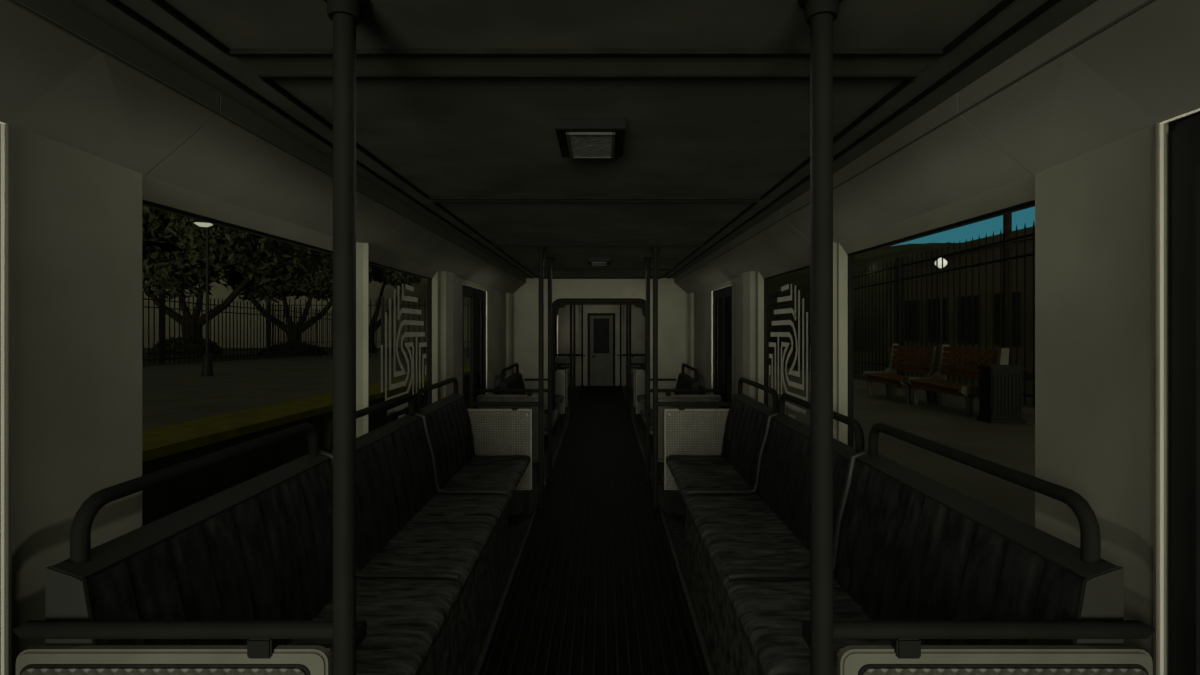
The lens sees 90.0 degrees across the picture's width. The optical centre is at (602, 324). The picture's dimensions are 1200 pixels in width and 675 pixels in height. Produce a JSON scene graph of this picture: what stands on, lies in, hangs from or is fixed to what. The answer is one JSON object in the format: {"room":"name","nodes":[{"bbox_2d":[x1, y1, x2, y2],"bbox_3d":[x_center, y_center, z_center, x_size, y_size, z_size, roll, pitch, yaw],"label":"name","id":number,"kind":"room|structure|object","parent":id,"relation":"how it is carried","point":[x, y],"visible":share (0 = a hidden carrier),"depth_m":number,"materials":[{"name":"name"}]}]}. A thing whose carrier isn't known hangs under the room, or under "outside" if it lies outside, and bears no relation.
{"room":"train carriage","nodes":[
{"label":"train carriage","id":0,"kind":"room"},
{"bbox_2d":[0,122,505,674],"bbox_3d":[-1.347,0.520,7.325,0.115,2.040,15.650,0,0,0],"label":"wall","id":1,"kind":"structure","parent":0,"point":[77,214],"depth_m":1.47,"materials":[{"name":"white plastic"}]},
{"bbox_2d":[0,122,11,674],"bbox_3d":[-1.319,0.552,0.408,0.082,1.975,1.777,0,0,0],"label":"door","id":2,"kind":"structure","parent":1,"relation":"in","point":[6,129],"depth_m":1.29,"materials":[{"name":"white metal"}]},
{"bbox_2d":[0,0,104,122],"bbox_3d":[-1.220,-0.579,0.400,0.280,0.283,1.800,0,0,0],"label":"trim","id":3,"kind":"structure","parent":1,"relation":"attached to","point":[36,56],"depth_m":1.23,"materials":[{"name":"white plastic"}]},
{"bbox_2d":[8,23,219,174],"bbox_3d":[-1.220,-0.570,1.495,0.280,0.300,0.390,0,0,0],"label":"wall panel","id":4,"kind":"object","parent":1,"relation":"attached to","point":[107,109],"depth_m":1.46,"materials":[{"name":"white plastic"}]},
{"bbox_2d":[142,199,332,253],"bbox_3d":[-1.347,0.148,2.380,0.026,1.024,1.400,0,0,0],"label":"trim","id":5,"kind":"structure","parent":1,"relation":"in","point":[143,201],"depth_m":2.13,"materials":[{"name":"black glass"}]},
{"bbox_2d":[145,93,409,248],"bbox_3d":[-1.220,-0.570,2.522,0.280,0.300,1.656,0,0,0],"label":"wall panel","id":6,"kind":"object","parent":1,"relation":"attached to","point":[223,161],"depth_m":2.07,"materials":[{"name":"white plastic"}]},
{"bbox_2d":[356,242,367,437],"bbox_3d":[-1.262,0.555,3.145,0.065,1.970,0.090,0,0,0],"label":"trim","id":7,"kind":"structure","parent":1,"relation":"attached to","point":[361,248],"depth_m":3.13,"materials":[{"name":"plastic"}]},
{"bbox_2d":[368,261,431,418],"bbox_3d":[-1.347,0.148,3.940,0.026,1.024,1.480,0,0,0],"label":"window","id":8,"kind":"structure","parent":1,"relation":"in","point":[405,298],"depth_m":4.13,"materials":[{"name":"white glass"}]},
{"bbox_2d":[372,208,480,276],"bbox_3d":[-1.220,-0.570,4.327,0.280,0.300,1.946,0,0,0],"label":"trim","id":9,"kind":"structure","parent":1,"relation":"attached to","point":[411,242],"depth_m":4.00,"materials":[{"name":"plastic"}]},
{"bbox_2d":[441,271,455,398],"bbox_3d":[-1.262,0.555,4.930,0.065,1.970,0.340,0,0,0],"label":"trim","id":10,"kind":"structure","parent":1,"relation":"attached to","point":[448,279],"depth_m":4.84,"materials":[{"name":"plastic"}]},
{"bbox_2d":[415,377,530,499],"bbox_3d":[-0.938,0.918,4.355,0.696,1.007,1.130,0,0,0],"label":"seat","id":11,"kind":"object","parent":1,"relation":"attached to","point":[447,418],"visible":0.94,"depth_m":4.26,"materials":[{"name":"fabric"}]},
{"bbox_2d":[463,284,487,408],"bbox_3d":[-1.319,0.581,6.085,0.082,1.918,1.131,0,0,0],"label":"door","id":12,"kind":"structure","parent":1,"relation":"in","point":[477,297],"depth_m":6.23,"materials":[{"name":"black metal"}]},
{"bbox_2d":[458,251,525,293],"bbox_3d":[-1.220,-0.570,6.877,0.280,0.300,3.146,0,0,0],"label":"trim","id":13,"kind":"structure","parent":1,"relation":"attached to","point":[481,272],"depth_m":6.34,"materials":[{"name":"plastic"}]},
{"bbox_2d":[506,293,511,377],"bbox_3d":[-1.262,0.555,8.100,0.065,1.970,0.240,0,0,0],"label":"trim","id":14,"kind":"structure","parent":1,"relation":"attached to","point":[508,295],"depth_m":8.01,"materials":[{"name":"plastic"}]},
{"bbox_2d":[119,0,1047,277],"bbox_3d":[-0.040,-0.690,7.325,2.100,0.060,15.650,0,0,0],"label":"ceiling","id":15,"kind":"structure","parent":0,"point":[445,137],"depth_m":1.78,"materials":[{"name":"black plastic"}]},
{"bbox_2d":[227,49,944,78],"bbox_3d":[-0.040,-0.659,1.508,1.720,0.022,0.150,0,0,0],"label":"trim","id":16,"kind":"structure","parent":15,"relation":"attached to","point":[232,52],"depth_m":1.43,"materials":[{"name":"grey metal"}]},
{"bbox_2d":[555,118,625,158],"bbox_3d":[-0.040,-0.637,2.080,0.224,0.045,0.340,0,0,0],"label":"ceiling lamp","id":17,"kind":"object","parent":15,"relation":"attached to","point":[578,138],"visible":1,"depth_m":1.98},
{"bbox_2d":[429,197,761,202],"bbox_3d":[-0.040,-0.659,3.135,1.720,0.022,0.089,0,0,0],"label":"trim","id":18,"kind":"structure","parent":15,"relation":"attached to","point":[431,198],"depth_m":3.10,"materials":[{"name":"metal"}]},
{"bbox_2d":[432,200,758,200],"bbox_3d":[-0.040,-0.662,3.135,1.716,0.016,0.070,0,0,0],"label":"trim","id":19,"kind":"structure","parent":15,"relation":"attached to","point":[432,200],"depth_m":3.15,"materials":[{"name":"metal"}]},
{"bbox_2d":[494,244,702,246],"bbox_3d":[-0.040,-0.659,4.940,1.720,0.022,0.099,0,0,0],"label":"trim","id":20,"kind":"structure","parent":15,"relation":"attached to","point":[495,245],"depth_m":4.89,"materials":[{"name":"metal"}]},
{"bbox_2d":[588,258,609,265],"bbox_3d":[-0.040,-0.637,6.080,0.224,0.045,0.340,0,0,0],"label":"ceiling lamp","id":21,"kind":"object","parent":15,"relation":"attached to","point":[591,261],"visible":1,"depth_m":5.91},
{"bbox_2d":[526,268,672,269],"bbox_3d":[-0.040,-0.659,7.030,1.720,0.022,0.079,0,0,0],"label":"trim","id":22,"kind":"structure","parent":15,"relation":"attached to","point":[526,268],"depth_m":6.99,"materials":[{"name":"metal"}]},
{"bbox_2d":[471,386,716,674],"bbox_3d":[-0.040,1.600,7.375,2.700,0.120,15.750,0,0,0],"label":"floor","id":23,"kind":"structure","parent":0,"point":[518,520],"depth_m":5.18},
{"bbox_2d":[13,620,366,674],"bbox_3d":[-0.883,1.086,1.278,0.746,0.907,0.051,0,0,0],"label":"partition panel","id":24,"kind":"object","parent":23,"relation":"on","point":[262,654],"visible":1,"depth_m":1.27,"materials":[{"name":"paint"}]},
{"bbox_2d":[45,423,463,674],"bbox_3d":[-0.933,0.965,1.915,0.705,1.150,1.230,0,0,0],"label":"seat","id":25,"kind":"object","parent":23,"relation":"on","point":[260,547],"visible":0.82,"depth_m":1.87,"materials":[{"name":"fabric"}]},
{"bbox_2d":[323,393,510,674],"bbox_3d":[-0.933,0.977,3.160,0.705,1.125,1.260,0,0,0],"label":"seat","id":26,"kind":"object","parent":23,"relation":"on","point":[402,523],"visible":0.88,"depth_m":3.04,"materials":[{"name":"fabric"}]},
{"bbox_2d":[465,402,540,511],"bbox_3d":[-0.883,1.086,4.944,0.746,0.907,0.048,0,0,0],"label":"partition panel","id":27,"kind":"object","parent":23,"relation":"on","point":[495,432],"visible":0.6,"depth_m":4.93,"materials":[{"name":"paint"}]},
{"bbox_2d":[476,389,547,480],"bbox_3d":[-0.883,1.086,5.942,0.746,0.907,0.051,0,0,0],"label":"partition panel","id":28,"kind":"object","parent":23,"relation":"on","point":[529,397],"visible":0.41,"depth_m":5.93,"materials":[{"name":"paint"}]},
{"bbox_2d":[500,363,560,430],"bbox_3d":[-0.938,1.028,7.702,0.696,1.007,1.356,0,0,0],"label":"seat","id":29,"kind":"object","parent":23,"relation":"on","point":[515,381],"visible":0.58,"depth_m":7.61,"materials":[{"name":"fabric"}]},
{"bbox_2d":[555,366,569,425],"bbox_3d":[-0.883,1.086,9.174,0.746,0.907,0.048,0,0,0],"label":"partition panel","id":30,"kind":"object","parent":23,"relation":"on","point":[559,374],"visible":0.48,"depth_m":9.16,"materials":[{"name":"paint"}]},
{"bbox_2d":[555,363,569,417],"bbox_3d":[-0.883,1.086,9.943,0.746,0.907,0.051,0,0,0],"label":"partition panel","id":31,"kind":"object","parent":23,"relation":"on","point":[558,364],"visible":0.2,"depth_m":9.94,"materials":[{"name":"paint"}]},
{"bbox_2d":[555,354,579,386],"bbox_3d":[-0.883,1.086,13.094,0.746,0.907,0.048,0,0,0],"label":"partition panel","id":32,"kind":"object","parent":23,"relation":"on","point":[557,359],"visible":0.25,"depth_m":13.08,"materials":[{"name":"paint"}]},
{"bbox_2d":[472,386,715,674],"bbox_3d":[-0.040,1.532,7.650,1.070,0.016,14.900,0,0,0],"label":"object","id":33,"kind":"structure","parent":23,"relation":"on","point":[596,584],"depth_m":3.63,"materials":[{"name":"black rubber"}]},
{"bbox_2d":[324,0,368,674],"bbox_3d":[-0.519,0.431,1.220,0.090,2.184,0.119,0,0,0],"label":"pole","id":34,"kind":"object","parent":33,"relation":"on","point":[345,15],"visible":1,"depth_m":1.19,"materials":[{"name":"metal"}]},
{"bbox_2d":[536,247,545,507],"bbox_3d":[-0.519,0.431,5.045,0.090,2.184,0.119,0,0,0],"label":"pole","id":35,"kind":"object","parent":33,"relation":"on","point":[541,250],"visible":0.91,"depth_m":5.01,"materials":[{"name":"metal"}]},
{"bbox_2d":[545,257,553,481],"bbox_3d":[-0.519,0.431,5.885,0.090,2.184,0.119,0,0,0],"label":"pole","id":36,"kind":"object","parent":33,"relation":"on","point":[549,259],"visible":1,"depth_m":5.85,"materials":[{"name":"metal"}]},
{"bbox_2d":[569,305,573,418],"bbox_3d":[-0.519,0.431,9.775,0.090,2.184,0.119,0,0,0],"label":"pole","id":37,"kind":"object","parent":33,"relation":"on","point":[570,417],"visible":0.56,"depth_m":9.74,"materials":[{"name":"metal"}]},
{"bbox_2d":[572,305,576,408],"bbox_3d":[-0.519,0.431,10.915,0.090,2.184,0.119,0,0,0],"label":"pole","id":38,"kind":"object","parent":33,"relation":"on","point":[574,306],"visible":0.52,"depth_m":10.88,"materials":[{"name":"metal"}]},
{"bbox_2d":[581,305,583,385],"bbox_3d":[-0.519,0.431,15.015,0.090,2.184,0.119,0,0,0],"label":"pole","id":39,"kind":"object","parent":33,"relation":"on","point":[581,305],"visible":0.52,"depth_m":14.98,"materials":[{"name":"metal"}]},
{"bbox_2d":[619,305,621,385],"bbox_3d":[0.439,0.431,15.015,0.090,2.184,0.119,0,0,0],"label":"pole","id":40,"kind":"object","parent":33,"relation":"on","point":[620,305],"visible":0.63,"depth_m":14.98,"materials":[{"name":"metal"}]},
{"bbox_2d":[625,305,628,408],"bbox_3d":[0.439,0.431,10.915,0.090,2.184,0.119,0,0,0],"label":"pole","id":41,"kind":"object","parent":33,"relation":"on","point":[627,407],"visible":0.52,"depth_m":10.88,"materials":[{"name":"metal"}]},
{"bbox_2d":[627,305,632,418],"bbox_3d":[0.439,0.431,9.775,0.090,2.184,0.119,0,0,0],"label":"pole","id":42,"kind":"object","parent":33,"relation":"on","point":[629,417],"visible":0.55,"depth_m":9.74,"materials":[{"name":"metal"}]},
{"bbox_2d":[643,257,651,481],"bbox_3d":[0.439,0.431,5.885,0.090,2.184,0.119,0,0,0],"label":"pole","id":43,"kind":"object","parent":33,"relation":"on","point":[647,259],"visible":1,"depth_m":5.85,"materials":[{"name":"metal"}]},
{"bbox_2d":[650,247,659,507],"bbox_3d":[0.439,0.431,5.045,0.090,2.184,0.119,0,0,0],"label":"pole","id":44,"kind":"object","parent":33,"relation":"on","point":[655,250],"visible":0.88,"depth_m":5.01,"materials":[{"name":"metal"}]},
{"bbox_2d":[623,354,644,395],"bbox_3d":[0.803,1.086,13.094,0.746,0.907,0.048,0,0,0],"label":"partition panel","id":45,"kind":"object","parent":23,"relation":"on","point":[633,359],"visible":0.12,"depth_m":13.08,"materials":[{"name":"paint"}]},
{"bbox_2d":[631,366,644,425],"bbox_3d":[0.803,1.086,9.174,0.746,0.907,0.048,0,0,0],"label":"partition panel","id":46,"kind":"object","parent":23,"relation":"on","point":[640,374],"visible":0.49,"depth_m":9.16,"materials":[{"name":"paint"}]},
{"bbox_2d":[631,363,644,417],"bbox_3d":[0.803,1.086,9.943,0.746,0.907,0.051,0,0,0],"label":"partition panel","id":47,"kind":"object","parent":23,"relation":"on","point":[640,364],"visible":0.21,"depth_m":9.94,"materials":[{"name":"paint"}]},
{"bbox_2d":[640,363,698,430],"bbox_3d":[0.858,1.028,7.702,0.696,1.007,1.356,0,0,0],"label":"seat","id":48,"kind":"object","parent":23,"relation":"on","point":[685,381],"visible":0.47,"depth_m":7.60,"materials":[{"name":"plastic"}]},
{"bbox_2d":[650,389,721,480],"bbox_3d":[0.803,1.086,5.942,0.746,0.907,0.051,0,0,0],"label":"partition panel","id":49,"kind":"object","parent":23,"relation":"on","point":[667,397],"visible":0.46,"depth_m":5.93,"materials":[{"name":"paint"}]},
{"bbox_2d":[655,402,730,511],"bbox_3d":[0.803,1.086,4.944,0.746,0.907,0.048,0,0,0],"label":"partition panel","id":50,"kind":"object","parent":23,"relation":"on","point":[687,432],"visible":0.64,"depth_m":4.93,"materials":[{"name":"paint"}]},
{"bbox_2d":[682,393,864,674],"bbox_3d":[0.854,0.977,3.160,0.705,1.125,1.260,0,0,0],"label":"seat","id":51,"kind":"object","parent":23,"relation":"on","point":[768,530],"visible":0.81,"depth_m":3.10,"materials":[{"name":"fabric"}]},
{"bbox_2d":[723,423,1123,674],"bbox_3d":[0.854,0.965,1.915,0.705,1.150,1.230,0,0,0],"label":"seat","id":52,"kind":"object","parent":23,"relation":"on","point":[908,545],"visible":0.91,"depth_m":1.89,"materials":[{"name":"fabric"}]},
{"bbox_2d":[802,620,1155,674],"bbox_3d":[0.803,1.086,1.278,0.746,0.907,0.051,0,0,0],"label":"partition panel","id":53,"kind":"object","parent":23,"relation":"on","point":[905,655],"visible":0.98,"depth_m":1.27,"materials":[{"name":"paint"}]},
{"bbox_2d":[512,278,687,433],"bbox_3d":[-0.040,0.425,8.500,2.540,2.230,0.100,0,0,0],"label":"wall","id":54,"kind":"structure","parent":0,"point":[672,300],"depth_m":8.45,"materials":[{"name":"white plastic"}]},
{"bbox_2d":[6,0,529,282],"bbox_3d":[-1.041,-0.651,7.325,0.102,0.118,15.650,0,0,0],"label":"trim","id":55,"kind":"structure","parent":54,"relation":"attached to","point":[103,10],"depth_m":1.64,"materials":[{"name":"grey metal"}]},
{"bbox_2d":[105,0,537,278],"bbox_3d":[-0.945,-0.658,7.325,0.105,0.023,15.650,0,0,0],"label":"trim","id":56,"kind":"structure","parent":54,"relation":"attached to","point":[164,5],"depth_m":1.69,"materials":[{"name":"metal"}]},
{"bbox_2d":[524,378,547,380],"bbox_3d":[-0.920,0.765,8.419,0.360,0.028,0.066,0,0,0],"label":"wall rail","id":57,"kind":"object","parent":54,"relation":"attached to","point":[526,379],"visible":0.68,"depth_m":8.39,"materials":[{"name":"metal"}]},
{"bbox_2d":[552,298,645,434],"bbox_3d":[-0.040,0.583,8.420,1.397,1.913,0.070,0,0,0],"label":"trim","id":58,"kind":"structure","parent":54,"relation":"attached to","point":[561,300],"depth_m":8.39,"materials":[{"name":"paint"}]},
{"bbox_2d":[538,277,661,277],"bbox_3d":[-0.040,-0.659,8.325,1.720,0.022,0.269,0,0,0],"label":"trim","id":59,"kind":"structure","parent":54,"relation":"attached to","point":[538,277],"depth_m":8.19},
{"bbox_2d":[515,354,684,354],"bbox_3d":[-0.040,0.182,8.453,2.400,0.476,0.014,0,0,0],"label":"trim","id":60,"kind":"structure","parent":54,"relation":"attached to","point":[515,354],"depth_m":8.45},
{"bbox_2d":[555,303,645,317],"bbox_3d":[-0.040,-0.225,8.435,1.280,0.250,0.070,0,0,0],"label":"trim","id":61,"kind":"structure","parent":54,"relation":"attached to","point":[562,305],"depth_m":8.40,"materials":[{"name":"paint"}]},
{"bbox_2d":[544,278,660,278],"bbox_3d":[-0.040,-0.662,8.325,1.716,0.016,0.250,0,0,0],"label":"trim","id":62,"kind":"structure","parent":54,"relation":"attached to","point":[544,278],"depth_m":8.44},
{"bbox_2d":[650,378,675,380],"bbox_3d":[0.840,0.765,8.419,0.360,0.028,0.066,0,0,0],"label":"wall rail","id":63,"kind":"object","parent":54,"relation":"attached to","point":[651,379],"visible":0.96,"depth_m":8.39,"materials":[{"name":"metal"}]},
{"bbox_2d":[662,0,1060,278],"bbox_3d":[0.865,-0.658,7.325,0.105,0.023,15.650,0,0,0],"label":"trim","id":64,"kind":"structure","parent":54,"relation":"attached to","point":[1003,4],"depth_m":1.69,"materials":[{"name":"metal"}]},
{"bbox_2d":[670,0,1155,282],"bbox_3d":[0.961,-0.651,7.325,0.102,0.118,15.650,0,0,0],"label":"trim","id":65,"kind":"structure","parent":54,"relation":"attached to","point":[1063,10],"depth_m":1.63,"materials":[{"name":"grey metal"}]},
{"bbox_2d":[558,305,644,385],"bbox_3d":[-0.040,0.425,15.200,2.540,2.230,0.100,0,0,0],"label":"wall","id":66,"kind":"structure","parent":0,"point":[637,318],"depth_m":15.15,"materials":[{"name":"plastic"}]},
{"bbox_2d":[555,315,557,356],"bbox_3d":[-1.198,0.345,15.142,0.125,1.210,0.024,0,0,0],"label":"window","id":67,"kind":"structure","parent":66,"relation":"in","point":[556,317],"depth_m":15.14,"materials":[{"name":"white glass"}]},
{"bbox_2d":[588,313,614,385],"bbox_3d":[-0.040,0.620,15.175,0.700,1.840,0.090,0,0,0],"label":"door","id":68,"kind":"structure","parent":66,"relation":"in","point":[601,327],"depth_m":15.17,"materials":[{"name":"grey metal"}]},
{"bbox_2d":[589,315,613,385],"bbox_3d":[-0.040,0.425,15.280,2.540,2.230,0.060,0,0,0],"label":"trim","id":69,"kind":"structure","parent":66,"relation":"attached to","point":[589,315],"depth_m":15.25,"materials":[{"name":"black metal"}]},
{"bbox_2d":[798,0,842,674],"bbox_3d":[0.439,0.431,1.220,0.090,2.184,0.119,0,0,0],"label":"pole","id":70,"kind":"object","parent":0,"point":[820,15],"visible":1,"depth_m":1.19,"materials":[{"name":"metal"}]},
{"bbox_2d":[694,112,1199,674],"bbox_3d":[1.268,0.520,7.325,0.115,2.040,15.650,0,0,0],"label":"wall","id":71,"kind":"structure","parent":0,"point":[1094,208],"depth_m":1.49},
{"bbox_2d":[637,395,644,403],"bbox_3d":[0.858,0.974,8.877,0.696,0.896,0.526,0,0,0],"label":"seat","id":72,"kind":"object","parent":71,"relation":"attached to","point":[641,398],"visible":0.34,"depth_m":8.68,"materials":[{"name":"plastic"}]},
{"bbox_2d":[688,293,693,377],"bbox_3d":[1.183,0.555,8.100,0.065,1.970,0.240,0,0,0],"label":"trim","id":73,"kind":"structure","parent":71,"relation":"attached to","point":[690,295],"depth_m":8.01,"materials":[{"name":"plastic"}]},
{"bbox_2d":[674,251,738,293],"bbox_3d":[1.140,-0.570,6.877,0.280,0.300,3.146,0,0,0],"label":"trim","id":74,"kind":"structure","parent":71,"relation":"attached to","point":[714,273],"depth_m":6.34,"materials":[{"name":"plastic"}]},
{"bbox_2d":[711,285,731,408],"bbox_3d":[1.239,0.581,6.136,0.082,1.918,1.031,0,0,0],"label":"door","id":75,"kind":"structure","parent":71,"relation":"in","point":[722,298],"depth_m":6.12,"materials":[{"name":"black metal"}]},
{"bbox_2d":[666,377,778,499],"bbox_3d":[0.858,0.918,4.355,0.696,1.007,1.130,0,0,0],"label":"seat","id":76,"kind":"object","parent":71,"relation":"attached to","point":[735,469],"visible":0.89,"depth_m":4.26,"materials":[{"name":"fabric"}]},
{"bbox_2d":[732,283,734,397],"bbox_3d":[1.245,0.578,5.565,0.070,1.925,0.130,0,0,0],"label":"trim","id":77,"kind":"structure","parent":71,"relation":"attached to","point":[733,286],"depth_m":5.56,"materials":[{"name":"plastic"}]},
{"bbox_2d":[740,271,754,398],"bbox_3d":[1.183,0.555,4.930,0.065,1.970,0.340,0,0,0],"label":"trim","id":78,"kind":"structure","parent":71,"relation":"attached to","point":[747,279],"depth_m":4.84,"materials":[{"name":"plastic"}]},
{"bbox_2d":[716,208,809,276],"bbox_3d":[1.140,-0.570,4.327,0.280,0.300,1.946,0,0,0],"label":"trim","id":79,"kind":"structure","parent":71,"relation":"attached to","point":[781,242],"depth_m":4.01,"materials":[{"name":"plastic"}]},
{"bbox_2d":[764,265,809,418],"bbox_3d":[1.267,0.148,3.940,0.026,1.024,1.480,0,0,0],"label":"window","id":80,"kind":"structure","parent":71,"relation":"in","point":[786,298],"depth_m":4.12,"materials":[{"name":"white glass"}]},
{"bbox_2d":[833,242,836,439],"bbox_3d":[1.183,0.555,3.145,0.065,1.970,0.090,0,0,0],"label":"trim","id":81,"kind":"structure","parent":71,"relation":"attached to","point":[834,243],"depth_m":3.11,"materials":[{"name":"plastic"}]},
{"bbox_2d":[782,93,1031,242],"bbox_3d":[1.140,-0.570,2.522,0.280,0.300,1.656,0,0,0],"label":"wall panel","id":82,"kind":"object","parent":71,"relation":"attached to","point":[955,162],"depth_m":2.08,"materials":[{"name":"white plastic"}]},
{"bbox_2d":[847,200,1034,446],"bbox_3d":[1.267,0.148,2.380,0.026,1.024,1.400,0,0,0],"label":"window","id":83,"kind":"structure","parent":71,"relation":"in","point":[850,255],"depth_m":3.07,"materials":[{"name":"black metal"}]},
{"bbox_2d":[958,22,1160,174],"bbox_3d":[1.140,-0.570,1.495,0.280,0.300,0.390,0,0,0],"label":"trim","id":84,"kind":"structure","parent":71,"relation":"attached to","point":[1064,110],"depth_m":1.46,"materials":[{"name":"grey plastic"}]},
{"bbox_2d":[1065,0,1199,122],"bbox_3d":[1.140,-0.579,0.400,0.280,0.283,1.800,0,0,0],"label":"trim","id":85,"kind":"structure","parent":71,"relation":"attached to","point":[1152,55],"depth_m":1.20,"materials":[{"name":"white plastic"}]},
{"bbox_2d":[1153,108,1199,674],"bbox_3d":[1.239,0.550,0.413,0.082,1.979,1.787,0,0,0],"label":"door","id":86,"kind":"structure","parent":71,"relation":"in","point":[1184,134],"depth_m":1.27,"materials":[{"name":"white metal"}]},
{"label":"outside","id":87,"kind":"structure","parent":0,"visible":0},
{"bbox_2d":[768,351,1034,407],"bbox_3d":[33.810,2.781,42.000,52.300,3.283,96.000,0,0,0],"label":"ground","id":88,"kind":"structure","parent":87,"point":[1029,383],"depth_m":23.46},
{"bbox_2d":[768,242,957,351],"bbox_3d":[39.960,-2.731,70.000,72.000,13.700,32.000,0,0,0],"label":"hill","id":89,"kind":"structure","parent":88,"relation":"on","point":[860,261],"depth_m":61.47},
{"bbox_2d":[935,258,946,344],"bbox_3d":[12.393,-0.373,22.000,0.420,4.201,0.420,0,0,0],"label":"globe lamp","id":90,"kind":"object","parent":88,"relation":"on","point":[939,259],"visible":0.56,"depth_m":21.96,"materials":[{"name":"white"}]},
{"bbox_2d":[882,227,1032,372],"bbox_3d":[20.760,-0.534,24.500,10.700,6.000,17.300,0,0,0],"label":"building","id":91,"kind":"structure","parent":88,"relation":"on","point":[1029,240],"depth_m":25.03,"materials":[{"name":"black metal"}]},
{"bbox_2d":[1002,213,1012,364],"bbox_3d":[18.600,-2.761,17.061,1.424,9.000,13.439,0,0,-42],"label":"utility pole","id":92,"kind":"object","parent":88,"relation":"on","point":[1007,218],"visible":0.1,"depth_m":21.50,"materials":[{"name":"black metal"}]},
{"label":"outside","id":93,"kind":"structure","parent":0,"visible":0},
{"bbox_2d":[142,348,427,365],"bbox_3d":[-55.190,2.958,52.000,69.700,3.717,116.000,0,0,0],"label":"lawn","id":94,"kind":"structure","parent":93,"point":[145,349],"depth_m":37.88,"materials":[{"name":"plant"}]},
{"bbox_2d":[150,334,223,356],"bbox_3d":[-25.950,1.302,37.419,4.236,1.448,3.067,0,0,0],"label":"shrub","id":95,"kind":"object","parent":94,"relation":"on","point":[186,336],"visible":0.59,"depth_m":36.56,"materials":[{"name":"green plant"}]},
{"bbox_2d":[142,206,311,355],"bbox_3d":[-25.832,-3.456,37.425,12.983,10.789,11.164,0,0,5],"label":"broadleaf tree","id":96,"kind":"object","parent":94,"relation":"on","point":[173,246],"visible":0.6,"depth_m":36.48,"materials":[{"name":"green plant"}]},
{"bbox_2d":[142,289,331,364],"bbox_3d":[-20.565,0.103,28.000,0.223,4.331,36.222,0,0,0],"label":"picket fence","id":97,"kind":"object","parent":94,"relation":"on","point":[161,300],"visible":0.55,"depth_m":32.43,"materials":[{"name":"black metal"}]},
{"bbox_2d":[258,343,326,355],"bbox_3d":[-22.457,1.762,43.417,4.872,1.163,3.495,0,0,0],"label":"shrub","id":98,"kind":"object","parent":94,"relation":"on","point":[314,349],"visible":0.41,"depth_m":42.53,"materials":[{"name":"green plant"}]},
{"bbox_2d":[222,245,371,341],"bbox_3d":[-22.512,-2.954,44.715,9.971,10.547,9.440,0,0,10],"label":"broadleaf tree","id":99,"kind":"object","parent":94,"relation":"on","point":[316,280],"visible":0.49,"depth_m":42.42,"materials":[{"name":"green plant"}]},
{"bbox_2d":[142,274,469,347],"bbox_3d":[-38.040,-2.822,82.500,56.300,13.050,15.300,0,0,0],"label":"building","id":100,"kind":"structure","parent":94,"relation":"on","point":[420,289],"depth_m":75.01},
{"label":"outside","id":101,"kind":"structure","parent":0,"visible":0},
{"bbox_2d":[142,348,469,429],"bbox_3d":[-13.290,2.653,37.000,14.100,3.066,86.000,0,0,0],"label":"platform","id":102,"kind":"object","parent":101,"point":[174,393],"visible":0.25,"depth_m":16.86,"materials":[{"name":"concrete"}]},
{"bbox_2d":[194,221,218,375],"bbox_3d":[-12.980,-0.843,19.695,0.700,5.060,0.390,0,0,0],"label":"street lamp","id":103,"kind":"object","parent":102,"relation":"on","point":[207,368],"visible":0.94,"depth_m":19.66,"materials":[{"name":"black metal"}]},
{"bbox_2d":[142,374,469,525],"bbox_3d":[-5.665,2.713,37.000,1.130,2.966,86.000,0,0,0],"label":"track","id":104,"kind":"object","parent":102,"relation":"attached to","point":[159,501],"visible":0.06,"depth_m":8.21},
{"bbox_2d":[142,365,469,461],"bbox_3d":[-5.650,2.110,37.000,1.180,1.986,86.000,0,0,0],"label":"left platform edge","id":105,"kind":"structure","parent":102,"relation":"on","point":[157,442],"depth_m":8.96,"materials":[{"name":"yellow paint"}]},
{"bbox_2d":[303,248,422,352],"bbox_3d":[-19.826,-3.235,50.373,9.821,11.369,8.614,0,0,-39],"label":"broadleaf tree","id":106,"kind":"object","parent":102,"relation":"on","point":[393,278],"visible":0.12,"depth_m":49.82,"materials":[{"name":"green plant"}]},
{"bbox_2d":[266,296,469,358],"bbox_3d":[-13.440,0.149,36.600,14.208,3.830,0.208,0,0,0],"label":"picket fence","id":107,"kind":"object","parent":102,"relation":"on","point":[268,305],"visible":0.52,"depth_m":36.58,"materials":[{"name":"black metal"}]},
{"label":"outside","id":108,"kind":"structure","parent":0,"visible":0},
{"bbox_2d":[768,365,1034,526],"bbox_3d":[4.585,2.653,37.000,6.150,3.066,86.000,0,0,0],"label":"platform","id":109,"kind":"object","parent":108,"point":[1011,445],"visible":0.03,"depth_m":7.54,"materials":[{"name":"concrete"}]},
{"bbox_2d":[862,344,939,403],"bbox_3d":[6.020,0.965,12.210,0.760,1.120,1.720,0,0,0],"label":"bench","id":110,"kind":"object","parent":109,"relation":"on","point":[889,376],"visible":0.82,"depth_m":12.12,"materials":[{"name":"wood"}]},
{"bbox_2d":[768,221,1034,406],"bbox_3d":[7.460,0.144,25.300,0.182,4.240,41.182,0,0,0],"label":"picket fence","id":111,"kind":"object","parent":109,"relation":"on","point":[899,264],"visible":0.25,"depth_m":14.26,"materials":[{"name":"black metal"}]},
{"bbox_2d":[906,345,1008,416],"bbox_3d":[6.020,0.924,10.310,0.760,1.120,1.720,0,0,0],"label":"bench","id":112,"kind":"object","parent":109,"relation":"on","point":[938,383],"visible":0.84,"depth_m":10.34,"materials":[{"name":"wood"}]},
{"bbox_2d":[977,365,1024,422],"bbox_3d":[5.930,1.029,8.950,0.500,0.850,0.340,0,0,0],"label":"litter bin","id":113,"kind":"object","parent":109,"relation":"on","point":[1000,386],"visible":0.98,"depth_m":8.80,"materials":[{"name":"black metal"}]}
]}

